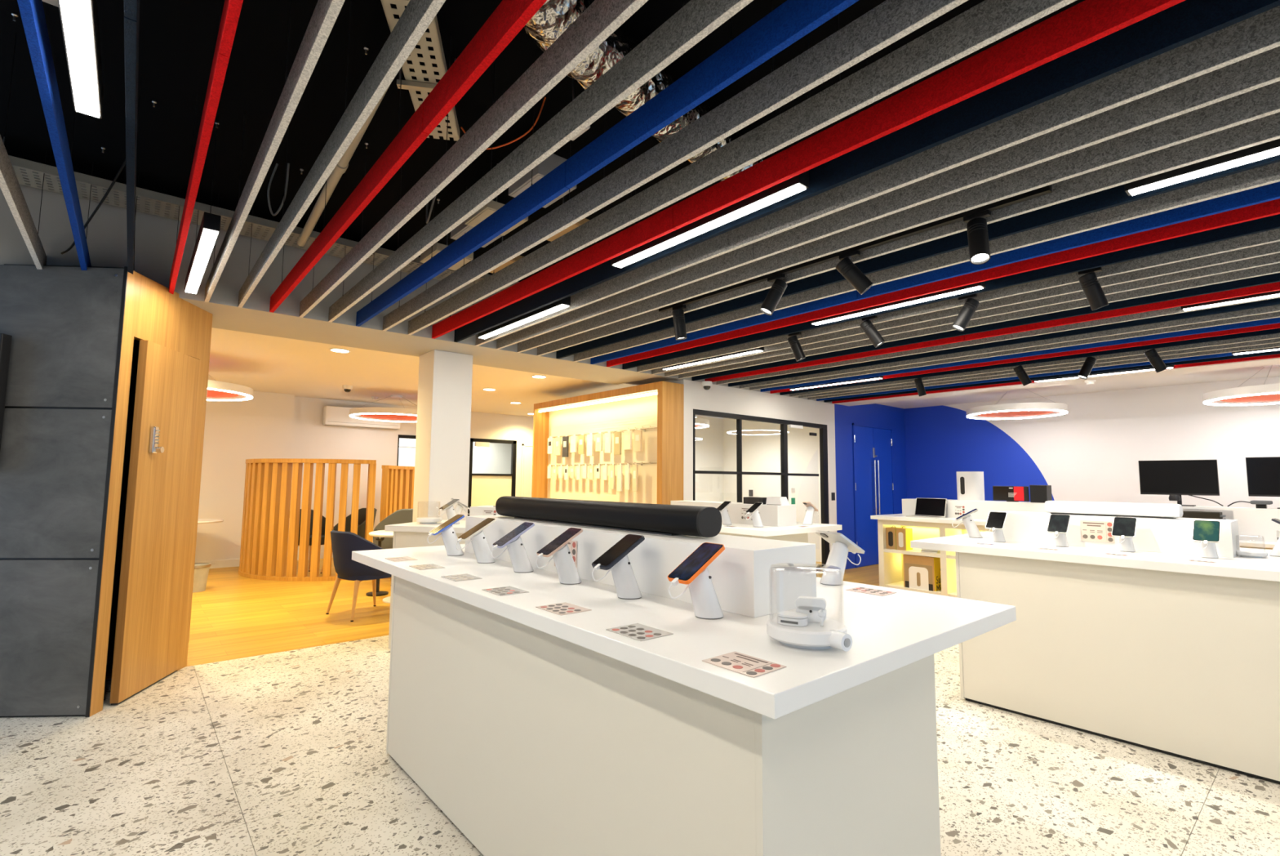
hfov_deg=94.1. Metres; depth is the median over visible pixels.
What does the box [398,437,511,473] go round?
wall
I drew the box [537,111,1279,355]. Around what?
ceiling baffle
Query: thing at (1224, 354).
ceiling baffle
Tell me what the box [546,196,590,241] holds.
box
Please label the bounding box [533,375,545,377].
diffuser
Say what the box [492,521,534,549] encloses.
smartphone
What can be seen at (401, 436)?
window
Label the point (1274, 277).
ceiling baffle
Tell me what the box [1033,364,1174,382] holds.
linear light
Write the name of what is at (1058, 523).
tablet
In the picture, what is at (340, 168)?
conduit pipe
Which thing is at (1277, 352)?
ceiling baffle
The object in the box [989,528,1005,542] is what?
phone stand
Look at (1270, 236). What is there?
ceiling baffle
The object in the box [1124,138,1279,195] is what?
linear light
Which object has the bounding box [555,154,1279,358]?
ceiling baffle
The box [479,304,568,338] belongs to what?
diffuser
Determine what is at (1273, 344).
ceiling baffle
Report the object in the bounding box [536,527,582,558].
smartphone
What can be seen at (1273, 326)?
ceiling baffle
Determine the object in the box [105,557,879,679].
floor
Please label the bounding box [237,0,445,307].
ceiling baffle
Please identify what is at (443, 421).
column
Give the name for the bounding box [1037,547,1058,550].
card
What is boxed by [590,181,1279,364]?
ceiling baffle
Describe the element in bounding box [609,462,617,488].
pack
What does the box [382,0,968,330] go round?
ceiling baffle
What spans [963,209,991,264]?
track spotlight
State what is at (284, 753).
floor
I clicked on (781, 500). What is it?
smart speaker
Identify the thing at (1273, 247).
ceiling baffle
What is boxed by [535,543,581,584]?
phone stand
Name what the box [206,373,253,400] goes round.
pendant
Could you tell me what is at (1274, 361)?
trim
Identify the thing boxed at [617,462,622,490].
pack
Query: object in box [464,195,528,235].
box
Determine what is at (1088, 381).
smoke detector
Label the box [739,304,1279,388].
ceiling baffle
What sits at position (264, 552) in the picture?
slatted screen
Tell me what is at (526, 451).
door
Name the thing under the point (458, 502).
smartphone
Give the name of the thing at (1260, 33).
ceiling baffle
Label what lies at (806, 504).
smartphone
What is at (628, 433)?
pack
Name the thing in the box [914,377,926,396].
track spotlight
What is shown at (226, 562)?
baseboard
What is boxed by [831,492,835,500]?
switch plate
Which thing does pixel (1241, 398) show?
diffuser
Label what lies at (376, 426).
outlet
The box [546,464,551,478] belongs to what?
pack
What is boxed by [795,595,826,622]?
case
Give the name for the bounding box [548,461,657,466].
hook rail
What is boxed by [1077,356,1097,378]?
track spotlight
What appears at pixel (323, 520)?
tub chair
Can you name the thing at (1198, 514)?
cable box
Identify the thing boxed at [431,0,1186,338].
ceiling baffle
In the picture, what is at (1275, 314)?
ceiling baffle
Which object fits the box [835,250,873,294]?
track spotlight
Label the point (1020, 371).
track spotlight
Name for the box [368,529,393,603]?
round table
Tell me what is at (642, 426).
hook rail
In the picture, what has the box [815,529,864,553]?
smartphone
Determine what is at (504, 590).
card
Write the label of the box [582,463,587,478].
pack
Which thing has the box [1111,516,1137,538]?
tablet
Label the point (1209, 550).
phone stand
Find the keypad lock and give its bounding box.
[148,426,164,453]
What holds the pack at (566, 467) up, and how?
hanging from the hook rail at (649, 462)
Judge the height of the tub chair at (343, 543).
0.841 m
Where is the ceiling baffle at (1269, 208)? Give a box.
[606,198,1279,366]
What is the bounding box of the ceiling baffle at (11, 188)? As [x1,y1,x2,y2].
[0,32,47,269]
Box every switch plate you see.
[748,489,752,496]
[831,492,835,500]
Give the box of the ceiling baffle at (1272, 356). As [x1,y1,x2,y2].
[831,353,1279,403]
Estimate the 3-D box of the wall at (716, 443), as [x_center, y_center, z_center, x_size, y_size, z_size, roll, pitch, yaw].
[1.049,0.903,9.610,4.080,2.600,2.910,5,-7,-40]
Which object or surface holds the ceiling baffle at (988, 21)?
hanging from the ceiling at (178, 38)
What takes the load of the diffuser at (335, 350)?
attached to the recessed light at (335, 349)
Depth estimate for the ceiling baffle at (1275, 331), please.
5.87 m
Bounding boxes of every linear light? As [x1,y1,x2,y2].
[57,0,103,118]
[184,115,221,293]
[477,262,570,338]
[610,62,808,267]
[662,346,764,369]
[789,375,883,390]
[810,280,985,324]
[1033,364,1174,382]
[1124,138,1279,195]
[1180,289,1279,311]
[1231,346,1279,355]
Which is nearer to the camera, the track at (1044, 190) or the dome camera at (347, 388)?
the track at (1044, 190)
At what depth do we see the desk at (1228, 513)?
6.73 m
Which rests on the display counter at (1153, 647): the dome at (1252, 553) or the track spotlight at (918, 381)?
the dome at (1252, 553)
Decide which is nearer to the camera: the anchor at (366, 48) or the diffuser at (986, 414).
the anchor at (366, 48)
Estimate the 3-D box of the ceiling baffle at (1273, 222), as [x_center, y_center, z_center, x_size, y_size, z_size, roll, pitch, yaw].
[2.787,-1.250,3.154,0.026,0.650,9.156,5,-7,-40]
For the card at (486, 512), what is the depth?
4.81 m
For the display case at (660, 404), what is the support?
on the floor at (284, 753)
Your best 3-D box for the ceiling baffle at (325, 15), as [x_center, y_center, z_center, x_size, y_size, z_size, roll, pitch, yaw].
[-0.065,-1.486,0.734,0.026,0.652,9.156,5,-7,-40]
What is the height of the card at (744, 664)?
0.002 m
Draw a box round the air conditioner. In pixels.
[322,405,399,429]
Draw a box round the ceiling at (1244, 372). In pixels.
[876,365,1279,408]
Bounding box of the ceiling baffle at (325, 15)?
[204,0,345,302]
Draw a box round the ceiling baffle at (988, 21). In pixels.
[408,0,1076,334]
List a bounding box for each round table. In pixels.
[197,518,223,523]
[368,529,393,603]
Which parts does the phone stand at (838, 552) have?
mount plate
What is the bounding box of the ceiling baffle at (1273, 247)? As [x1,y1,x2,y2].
[651,241,1279,373]
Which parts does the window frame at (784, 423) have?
rail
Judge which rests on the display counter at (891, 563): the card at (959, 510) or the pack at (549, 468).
the card at (959, 510)
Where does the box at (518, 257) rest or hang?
hanging from the ceiling at (178, 38)
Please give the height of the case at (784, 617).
0.023 m
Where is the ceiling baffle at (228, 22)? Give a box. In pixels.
[168,0,243,293]
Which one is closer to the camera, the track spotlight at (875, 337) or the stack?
the track spotlight at (875, 337)
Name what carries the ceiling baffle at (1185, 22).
hanging from the ceiling at (178, 38)
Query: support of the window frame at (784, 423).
in the wall at (722, 398)
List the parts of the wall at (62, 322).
panel, panel, panel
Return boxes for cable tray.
[2,136,519,293]
[380,0,459,141]
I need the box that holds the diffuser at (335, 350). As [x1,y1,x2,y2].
[331,349,348,351]
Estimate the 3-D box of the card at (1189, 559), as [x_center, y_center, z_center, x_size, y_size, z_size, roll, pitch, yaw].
[2.848,0.675,3.020,0.060,0.002,0.100,5,-7,-40]
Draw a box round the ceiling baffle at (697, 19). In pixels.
[328,0,753,322]
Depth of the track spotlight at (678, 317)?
4.25 m
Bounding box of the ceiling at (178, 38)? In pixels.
[0,0,1084,281]
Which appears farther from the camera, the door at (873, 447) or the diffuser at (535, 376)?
the door at (873, 447)
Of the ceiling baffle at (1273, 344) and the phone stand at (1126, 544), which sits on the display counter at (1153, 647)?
the phone stand at (1126, 544)
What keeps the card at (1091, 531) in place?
attached to the display counter at (1153, 647)
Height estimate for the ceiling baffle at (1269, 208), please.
0.650 m
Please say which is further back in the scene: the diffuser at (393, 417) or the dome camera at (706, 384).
the diffuser at (393, 417)
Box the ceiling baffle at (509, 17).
[269,0,546,312]
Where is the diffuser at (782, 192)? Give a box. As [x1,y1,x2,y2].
[613,183,805,267]
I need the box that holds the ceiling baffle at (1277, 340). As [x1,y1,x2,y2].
[798,337,1279,398]
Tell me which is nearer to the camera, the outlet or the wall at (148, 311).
the wall at (148, 311)
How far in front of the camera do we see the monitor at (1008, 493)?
7.08 m
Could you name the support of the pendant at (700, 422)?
hanging from the ceiling at (257, 362)
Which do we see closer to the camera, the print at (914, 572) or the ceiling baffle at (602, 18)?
the ceiling baffle at (602, 18)
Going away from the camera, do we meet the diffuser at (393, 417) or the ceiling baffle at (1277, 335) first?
the ceiling baffle at (1277, 335)
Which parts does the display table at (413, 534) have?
panel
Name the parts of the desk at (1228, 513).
modesty panel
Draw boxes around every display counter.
[870,497,1045,596]
[910,510,1279,783]
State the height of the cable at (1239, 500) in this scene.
0.070 m
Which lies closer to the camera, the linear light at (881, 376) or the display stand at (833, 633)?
the display stand at (833, 633)
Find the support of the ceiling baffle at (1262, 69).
hanging from the ceiling at (178, 38)
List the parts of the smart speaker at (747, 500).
panel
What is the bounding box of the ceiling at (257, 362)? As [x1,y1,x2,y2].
[208,327,724,418]
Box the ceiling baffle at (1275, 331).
[780,328,1279,395]
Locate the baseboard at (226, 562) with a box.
[195,551,333,568]
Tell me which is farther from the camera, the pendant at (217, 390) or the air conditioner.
the air conditioner
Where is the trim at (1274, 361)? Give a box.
[834,357,1279,405]
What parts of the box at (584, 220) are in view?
casing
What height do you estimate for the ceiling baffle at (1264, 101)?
0.652 m
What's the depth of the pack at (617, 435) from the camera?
7.76 m
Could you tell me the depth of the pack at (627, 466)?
7.57 m
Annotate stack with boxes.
[920,548,940,552]
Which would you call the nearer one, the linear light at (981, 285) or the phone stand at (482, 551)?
the phone stand at (482, 551)
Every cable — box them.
[61,159,125,253]
[266,163,289,216]
[425,195,435,223]
[460,97,546,149]
[1187,493,1223,506]
[1226,500,1249,506]
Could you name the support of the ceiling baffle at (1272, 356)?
hanging from the ceiling at (178, 38)
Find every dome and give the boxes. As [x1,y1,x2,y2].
[416,500,442,523]
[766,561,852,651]
[1235,534,1267,557]
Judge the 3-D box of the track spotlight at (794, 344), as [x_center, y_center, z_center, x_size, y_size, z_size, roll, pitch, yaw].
[1.317,-0.681,5.016,0.151,0.243,0.089,-1,-5,13]
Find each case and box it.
[531,381,684,504]
[777,610,808,626]
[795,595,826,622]
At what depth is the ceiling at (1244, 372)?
8.18 m
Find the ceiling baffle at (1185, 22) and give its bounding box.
[453,0,1279,342]
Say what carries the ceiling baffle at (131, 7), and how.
hanging from the ceiling at (178, 38)
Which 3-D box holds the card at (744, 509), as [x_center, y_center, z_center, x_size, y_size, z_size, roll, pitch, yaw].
[0.966,0.774,5.364,0.002,0.120,0.150,5,-7,-40]
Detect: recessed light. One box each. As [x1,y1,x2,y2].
[328,347,350,352]
[482,387,496,390]
[531,374,546,377]
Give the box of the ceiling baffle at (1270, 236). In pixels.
[637,228,1279,372]
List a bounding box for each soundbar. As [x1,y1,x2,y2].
[495,495,721,537]
[1044,500,1182,518]
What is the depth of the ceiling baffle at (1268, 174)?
3.05 m
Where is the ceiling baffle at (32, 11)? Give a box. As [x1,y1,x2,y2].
[17,0,93,270]
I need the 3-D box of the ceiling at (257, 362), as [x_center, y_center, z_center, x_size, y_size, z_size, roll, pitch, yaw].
[-1.348,-0.503,9.770,13.700,0.190,6.090,5,-7,-40]
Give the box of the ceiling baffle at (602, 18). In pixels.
[298,0,648,317]
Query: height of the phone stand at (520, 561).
0.163 m
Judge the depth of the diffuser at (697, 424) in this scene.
10.01 m
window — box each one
[396,434,416,465]
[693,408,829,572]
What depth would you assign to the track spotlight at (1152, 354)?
5.36 m
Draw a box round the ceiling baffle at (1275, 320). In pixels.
[760,317,1279,391]
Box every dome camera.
[342,384,352,392]
[701,381,712,390]
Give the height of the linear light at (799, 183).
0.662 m
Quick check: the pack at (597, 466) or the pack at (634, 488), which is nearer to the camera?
the pack at (634, 488)
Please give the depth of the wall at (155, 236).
4.46 m
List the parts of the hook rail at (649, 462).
rail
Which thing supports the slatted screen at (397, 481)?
on the floor at (236, 615)
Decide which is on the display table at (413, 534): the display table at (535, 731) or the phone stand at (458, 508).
the phone stand at (458, 508)
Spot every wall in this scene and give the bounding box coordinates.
[0,168,831,403]
[0,263,124,716]
[84,266,212,716]
[195,391,294,561]
[287,395,533,552]
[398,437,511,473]
[551,400,822,561]
[556,379,676,399]
[676,379,906,568]
[904,375,1279,507]
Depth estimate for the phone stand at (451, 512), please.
4.96 m
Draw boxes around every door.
[109,339,200,704]
[467,437,516,515]
[520,443,533,497]
[787,424,820,572]
[852,422,894,567]
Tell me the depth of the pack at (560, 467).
8.76 m
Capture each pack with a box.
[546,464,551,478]
[547,435,555,453]
[552,464,556,479]
[555,435,562,455]
[558,464,564,478]
[562,435,569,457]
[564,464,570,479]
[569,434,577,452]
[569,464,576,478]
[576,463,582,479]
[577,433,585,453]
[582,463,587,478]
[586,432,593,455]
[589,463,594,479]
[595,431,602,451]
[595,463,603,478]
[602,463,609,479]
[604,431,612,453]
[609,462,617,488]
[613,430,622,454]
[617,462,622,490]
[623,429,634,449]
[624,462,630,489]
[631,462,642,491]
[634,427,645,451]
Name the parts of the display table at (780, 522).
panel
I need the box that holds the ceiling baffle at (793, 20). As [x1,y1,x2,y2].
[355,0,858,326]
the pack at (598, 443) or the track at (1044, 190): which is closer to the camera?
the track at (1044, 190)
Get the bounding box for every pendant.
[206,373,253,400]
[349,394,417,422]
[695,415,709,428]
[966,388,1067,419]
[1202,364,1279,405]
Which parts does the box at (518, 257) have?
casing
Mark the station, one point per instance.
(1259, 504)
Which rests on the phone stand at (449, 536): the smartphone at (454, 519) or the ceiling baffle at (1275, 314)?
the smartphone at (454, 519)
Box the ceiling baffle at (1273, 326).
[769,322,1279,393]
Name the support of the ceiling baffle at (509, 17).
hanging from the ceiling at (178, 38)
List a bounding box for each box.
[42,0,58,7]
[420,233,473,270]
[450,221,502,247]
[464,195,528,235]
[488,235,524,273]
[508,153,576,208]
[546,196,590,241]
[570,79,590,140]
[1179,510,1226,519]
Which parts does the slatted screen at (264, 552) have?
rail, rail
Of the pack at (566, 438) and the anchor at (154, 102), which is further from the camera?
the pack at (566, 438)
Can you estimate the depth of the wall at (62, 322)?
3.45 m
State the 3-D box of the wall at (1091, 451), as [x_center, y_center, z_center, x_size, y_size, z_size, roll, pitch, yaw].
[7.952,0.701,7.146,0.120,2.690,9.810,5,-7,-40]
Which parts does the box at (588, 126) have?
hanger rod, casing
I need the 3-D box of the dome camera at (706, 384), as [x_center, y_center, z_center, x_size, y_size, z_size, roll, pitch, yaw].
[0.820,-0.514,7.308,0.132,0.102,0.132,5,-7,-40]
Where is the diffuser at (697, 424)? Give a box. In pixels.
[695,422,709,428]
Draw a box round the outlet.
[324,424,399,429]
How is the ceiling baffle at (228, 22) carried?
hanging from the ceiling at (178, 38)
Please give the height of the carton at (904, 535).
0.294 m
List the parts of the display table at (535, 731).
panel, panel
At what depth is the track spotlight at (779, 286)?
3.60 m
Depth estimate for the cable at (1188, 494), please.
6.94 m
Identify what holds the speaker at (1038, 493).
on the display counter at (891, 563)
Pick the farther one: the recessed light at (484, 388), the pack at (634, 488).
the recessed light at (484, 388)
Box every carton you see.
[885,525,897,549]
[895,526,912,550]
[902,553,941,591]
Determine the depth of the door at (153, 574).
3.85 m
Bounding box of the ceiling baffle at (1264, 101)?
[517,80,1279,352]
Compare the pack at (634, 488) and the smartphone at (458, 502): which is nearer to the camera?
the smartphone at (458, 502)
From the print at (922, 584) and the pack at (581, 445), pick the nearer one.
the print at (922, 584)
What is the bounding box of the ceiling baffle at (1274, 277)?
[692,272,1279,380]
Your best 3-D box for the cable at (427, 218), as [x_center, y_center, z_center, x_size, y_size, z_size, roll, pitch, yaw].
[-1.254,-1.412,3.627,0.075,0.299,0.564,4,-6,-34]
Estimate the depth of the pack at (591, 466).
8.16 m
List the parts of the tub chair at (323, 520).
leg, seat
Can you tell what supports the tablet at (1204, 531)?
on the phone stand at (1209, 550)
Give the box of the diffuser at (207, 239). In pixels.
[185,228,217,293]
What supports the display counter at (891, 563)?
on the floor at (236, 615)
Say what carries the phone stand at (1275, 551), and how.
on the display counter at (1153, 647)
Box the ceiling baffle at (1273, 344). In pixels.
[808,342,1279,399]
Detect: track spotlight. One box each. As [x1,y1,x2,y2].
[672,304,687,339]
[760,273,787,315]
[786,331,805,361]
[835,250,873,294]
[860,315,884,347]
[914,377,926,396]
[951,293,979,331]
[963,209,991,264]
[1013,364,1031,386]
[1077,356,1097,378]
[1078,266,1109,310]
[1143,348,1167,372]
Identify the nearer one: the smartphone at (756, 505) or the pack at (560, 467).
the smartphone at (756, 505)
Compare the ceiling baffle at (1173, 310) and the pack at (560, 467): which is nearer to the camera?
the ceiling baffle at (1173, 310)
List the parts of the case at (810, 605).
lid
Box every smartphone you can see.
[427,514,464,536]
[439,498,459,511]
[450,497,470,508]
[457,517,496,542]
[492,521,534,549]
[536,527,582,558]
[591,533,644,569]
[667,542,724,585]
[716,500,731,511]
[745,502,763,514]
[802,501,817,511]
[953,508,977,520]
[1271,518,1279,524]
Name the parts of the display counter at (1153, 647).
panel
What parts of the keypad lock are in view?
knob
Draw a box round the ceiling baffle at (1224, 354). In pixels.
[816,350,1277,400]
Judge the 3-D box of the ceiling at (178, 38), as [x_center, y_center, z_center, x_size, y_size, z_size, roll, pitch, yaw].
[1.671,-1.718,2.226,11.600,0.100,10.200,5,-7,-40]
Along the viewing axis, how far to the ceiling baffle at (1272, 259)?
4.14 m
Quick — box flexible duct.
[524,0,770,182]
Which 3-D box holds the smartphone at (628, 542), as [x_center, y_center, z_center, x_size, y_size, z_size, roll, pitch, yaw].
[-0.078,0.421,2.028,0.183,0.107,0.094,5,-7,-40]
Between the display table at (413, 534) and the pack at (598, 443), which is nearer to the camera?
the display table at (413, 534)
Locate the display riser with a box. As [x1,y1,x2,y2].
[1182,506,1279,542]
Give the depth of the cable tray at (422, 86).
2.53 m
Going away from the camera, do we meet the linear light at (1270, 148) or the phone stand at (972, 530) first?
the linear light at (1270, 148)
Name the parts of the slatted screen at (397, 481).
rail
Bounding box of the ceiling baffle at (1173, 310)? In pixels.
[715,296,1279,384]
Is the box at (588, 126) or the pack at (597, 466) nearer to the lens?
the box at (588, 126)
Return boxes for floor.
[0,635,1279,855]
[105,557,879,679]
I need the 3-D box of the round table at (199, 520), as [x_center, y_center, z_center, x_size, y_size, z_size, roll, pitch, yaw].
[-6.205,1.647,8.205,0.740,0.750,0.740,5,-7,-40]
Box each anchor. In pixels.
[11,12,17,21]
[151,100,156,106]
[364,46,368,54]
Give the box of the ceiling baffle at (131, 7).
[124,0,142,274]
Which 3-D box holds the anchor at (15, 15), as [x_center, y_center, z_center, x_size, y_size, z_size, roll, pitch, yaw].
[-2.546,-1.670,2.427,0.019,0.031,0.020,5,-7,-40]
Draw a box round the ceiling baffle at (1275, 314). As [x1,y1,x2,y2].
[749,311,1279,390]
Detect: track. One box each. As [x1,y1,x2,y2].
[658,184,1052,312]
[772,259,1133,337]
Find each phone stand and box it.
[426,524,463,555]
[437,504,459,524]
[453,503,470,514]
[455,529,495,563]
[491,535,533,572]
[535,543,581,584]
[591,554,642,599]
[667,567,724,618]
[720,506,732,524]
[745,509,763,526]
[802,506,818,524]
[819,541,861,585]
[951,514,982,537]
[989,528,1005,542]
[1051,532,1068,546]
[1117,536,1135,551]
[1200,541,1218,558]
[1269,536,1279,556]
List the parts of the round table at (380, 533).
foot plate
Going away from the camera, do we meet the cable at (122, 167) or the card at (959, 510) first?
the cable at (122, 167)
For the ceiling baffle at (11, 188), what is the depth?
2.80 m
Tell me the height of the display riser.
0.360 m
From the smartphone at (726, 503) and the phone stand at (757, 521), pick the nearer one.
the phone stand at (757, 521)
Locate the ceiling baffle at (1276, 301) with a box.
[728,297,1279,386]
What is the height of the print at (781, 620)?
0.006 m
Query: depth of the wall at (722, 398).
9.20 m
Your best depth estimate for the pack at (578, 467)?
8.40 m
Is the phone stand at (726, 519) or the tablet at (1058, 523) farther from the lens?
the phone stand at (726, 519)
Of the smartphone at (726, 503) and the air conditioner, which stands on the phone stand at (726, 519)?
the smartphone at (726, 503)
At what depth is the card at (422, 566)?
2.69 m
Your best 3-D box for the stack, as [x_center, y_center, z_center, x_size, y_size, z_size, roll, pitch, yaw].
[3.618,1.509,7.390,0.140,0.058,0.216,5,-7,-40]
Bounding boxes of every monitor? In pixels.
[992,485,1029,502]
[1137,459,1219,506]
[1245,456,1279,508]
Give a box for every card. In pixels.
[384,555,417,560]
[409,563,444,569]
[440,573,481,581]
[481,585,528,595]
[482,509,496,515]
[536,601,591,614]
[554,540,577,568]
[605,622,673,640]
[702,650,786,676]
[740,506,752,520]
[845,586,896,595]
[954,505,964,515]
[973,542,995,544]
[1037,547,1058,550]
[1080,520,1115,542]
[1104,552,1129,555]
[1187,559,1216,562]
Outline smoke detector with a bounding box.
[1084,379,1095,384]
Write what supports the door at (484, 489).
in the wall at (311, 439)
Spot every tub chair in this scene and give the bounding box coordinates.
[286,508,325,571]
[320,507,377,573]
[325,529,391,621]
[373,507,413,548]
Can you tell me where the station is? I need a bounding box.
[1249,500,1272,508]
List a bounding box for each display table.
[351,514,1016,855]
[384,505,498,648]
[670,500,842,542]
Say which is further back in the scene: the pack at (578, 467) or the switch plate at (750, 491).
the switch plate at (750, 491)
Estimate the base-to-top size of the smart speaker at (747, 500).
0.060 m
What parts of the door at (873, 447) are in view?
pull handle, pull handle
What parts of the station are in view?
casing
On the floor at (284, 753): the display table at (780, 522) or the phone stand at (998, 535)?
the display table at (780, 522)
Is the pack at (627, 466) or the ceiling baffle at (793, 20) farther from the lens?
the pack at (627, 466)
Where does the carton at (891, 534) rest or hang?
on the display counter at (891, 563)
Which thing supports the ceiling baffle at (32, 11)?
hanging from the ceiling at (178, 38)
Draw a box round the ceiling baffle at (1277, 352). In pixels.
[823,350,1279,402]
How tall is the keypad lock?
0.170 m
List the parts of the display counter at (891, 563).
panel, rail, shelf, shelf, panel, shelf, shelf, rail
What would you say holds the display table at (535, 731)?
on the floor at (284, 753)
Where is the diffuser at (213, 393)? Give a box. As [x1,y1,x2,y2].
[206,387,253,400]
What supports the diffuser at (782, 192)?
attached to the linear light at (799, 183)
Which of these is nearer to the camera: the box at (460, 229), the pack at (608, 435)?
the box at (460, 229)
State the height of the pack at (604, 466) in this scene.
0.220 m
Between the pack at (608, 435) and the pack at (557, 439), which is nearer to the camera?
the pack at (608, 435)
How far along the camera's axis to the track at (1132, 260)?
4.00 m
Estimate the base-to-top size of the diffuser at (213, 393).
0.012 m
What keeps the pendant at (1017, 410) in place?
hanging from the ceiling at (1244, 372)
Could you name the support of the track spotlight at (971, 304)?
hanging from the track at (1132, 260)
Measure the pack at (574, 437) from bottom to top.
0.260 m
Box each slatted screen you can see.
[238,457,376,581]
[379,465,414,522]
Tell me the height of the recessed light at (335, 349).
0.008 m
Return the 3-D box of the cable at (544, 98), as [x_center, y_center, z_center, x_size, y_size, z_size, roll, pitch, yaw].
[-0.675,-1.495,2.947,0.449,0.220,0.034,-1,-5,12]
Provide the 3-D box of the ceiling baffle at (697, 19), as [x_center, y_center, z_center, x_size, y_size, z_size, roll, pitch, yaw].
[0.535,-1.437,1.243,0.026,0.652,9.156,5,-7,-40]
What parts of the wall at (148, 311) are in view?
corner trim, panel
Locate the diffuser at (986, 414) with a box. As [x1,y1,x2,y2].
[966,408,1067,419]
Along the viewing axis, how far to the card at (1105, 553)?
3.28 m
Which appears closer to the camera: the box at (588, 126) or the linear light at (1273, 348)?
the box at (588, 126)
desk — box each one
[1182,508,1275,549]
[1275,528,1279,539]
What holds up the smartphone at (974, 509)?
on the phone stand at (972, 530)
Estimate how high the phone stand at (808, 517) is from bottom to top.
0.163 m
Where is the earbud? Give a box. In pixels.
[817,608,825,626]
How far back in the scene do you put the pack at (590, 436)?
8.22 m
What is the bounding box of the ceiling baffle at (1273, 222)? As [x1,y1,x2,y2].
[622,213,1279,369]
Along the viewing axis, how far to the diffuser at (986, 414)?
8.28 m
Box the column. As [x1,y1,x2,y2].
[412,349,472,521]
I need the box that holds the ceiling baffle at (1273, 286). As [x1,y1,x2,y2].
[704,281,1279,382]
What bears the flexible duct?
hanging from the ceiling at (178, 38)
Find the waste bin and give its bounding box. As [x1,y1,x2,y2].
[192,562,211,592]
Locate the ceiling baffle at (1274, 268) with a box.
[678,262,1279,378]
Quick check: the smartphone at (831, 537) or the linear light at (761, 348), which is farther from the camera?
the linear light at (761, 348)
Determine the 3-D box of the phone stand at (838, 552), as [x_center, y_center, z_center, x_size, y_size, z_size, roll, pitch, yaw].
[0.802,0.536,2.388,0.190,0.163,0.086,3,-6,-28]
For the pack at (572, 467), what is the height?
0.200 m
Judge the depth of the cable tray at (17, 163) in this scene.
3.85 m
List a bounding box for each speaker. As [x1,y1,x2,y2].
[743,496,766,504]
[765,496,789,505]
[955,471,984,500]
[1029,484,1052,502]
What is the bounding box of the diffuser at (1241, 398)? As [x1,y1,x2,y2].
[1203,391,1279,405]
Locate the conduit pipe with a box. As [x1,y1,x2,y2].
[297,84,390,246]
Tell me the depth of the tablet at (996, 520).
3.94 m
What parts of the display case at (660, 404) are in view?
panel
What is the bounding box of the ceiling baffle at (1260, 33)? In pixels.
[475,5,1279,346]
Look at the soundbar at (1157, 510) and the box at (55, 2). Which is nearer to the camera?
the box at (55, 2)
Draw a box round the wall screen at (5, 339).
[0,333,12,448]
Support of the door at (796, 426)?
attached to the window frame at (784, 423)
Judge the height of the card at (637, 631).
0.002 m
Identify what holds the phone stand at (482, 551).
on the display table at (535, 731)
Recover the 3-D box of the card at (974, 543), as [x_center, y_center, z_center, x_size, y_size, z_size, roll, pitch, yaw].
[2.189,0.737,3.790,0.060,0.002,0.100,5,-7,-40]
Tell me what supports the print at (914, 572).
attached to the carton at (922, 572)
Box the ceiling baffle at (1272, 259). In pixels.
[664,253,1279,376]
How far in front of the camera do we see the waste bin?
7.02 m
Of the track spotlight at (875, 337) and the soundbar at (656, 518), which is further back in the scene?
the track spotlight at (875, 337)
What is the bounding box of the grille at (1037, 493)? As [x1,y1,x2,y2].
[1030,485,1046,502]
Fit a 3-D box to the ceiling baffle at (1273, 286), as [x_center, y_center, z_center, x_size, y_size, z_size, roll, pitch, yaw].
[3.792,-1.167,4.006,0.026,0.650,9.156,5,-7,-40]
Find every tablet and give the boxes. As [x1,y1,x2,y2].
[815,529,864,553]
[985,511,1007,530]
[1046,513,1071,534]
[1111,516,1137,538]
[1191,520,1220,544]
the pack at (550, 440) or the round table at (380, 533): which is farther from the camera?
the pack at (550, 440)
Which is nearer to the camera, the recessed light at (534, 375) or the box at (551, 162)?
the box at (551, 162)
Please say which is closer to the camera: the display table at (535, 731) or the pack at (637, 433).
the display table at (535, 731)
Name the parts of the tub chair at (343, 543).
leg, leg, leg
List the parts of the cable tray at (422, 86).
threaded rod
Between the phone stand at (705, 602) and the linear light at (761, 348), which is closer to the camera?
the phone stand at (705, 602)
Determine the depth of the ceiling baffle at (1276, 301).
5.05 m
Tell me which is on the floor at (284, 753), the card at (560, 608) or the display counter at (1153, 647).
the display counter at (1153, 647)
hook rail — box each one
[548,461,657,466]
[549,426,657,437]
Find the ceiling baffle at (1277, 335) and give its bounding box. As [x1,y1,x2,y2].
[789,333,1279,396]
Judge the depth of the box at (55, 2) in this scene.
1.75 m
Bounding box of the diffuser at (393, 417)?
[349,413,417,422]
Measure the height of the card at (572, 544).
0.120 m
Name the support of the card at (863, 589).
on the display table at (535, 731)
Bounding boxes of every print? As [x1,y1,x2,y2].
[780,619,798,624]
[904,562,933,583]
[905,528,912,550]
[905,580,933,591]
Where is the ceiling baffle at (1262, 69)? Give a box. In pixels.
[496,46,1279,349]
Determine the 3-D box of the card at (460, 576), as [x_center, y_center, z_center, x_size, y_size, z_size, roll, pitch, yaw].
[-0.725,0.607,2.425,0.112,0.002,0.145,5,-7,-40]
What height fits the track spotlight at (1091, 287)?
0.243 m
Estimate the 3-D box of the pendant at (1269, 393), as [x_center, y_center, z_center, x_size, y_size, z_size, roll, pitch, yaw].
[6.957,-0.515,6.518,1.186,0.399,1.186,5,-7,-40]
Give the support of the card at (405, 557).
on the display table at (535, 731)
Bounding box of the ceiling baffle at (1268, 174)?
[573,161,1279,361]
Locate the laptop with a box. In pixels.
[906,497,946,518]
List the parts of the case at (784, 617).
lid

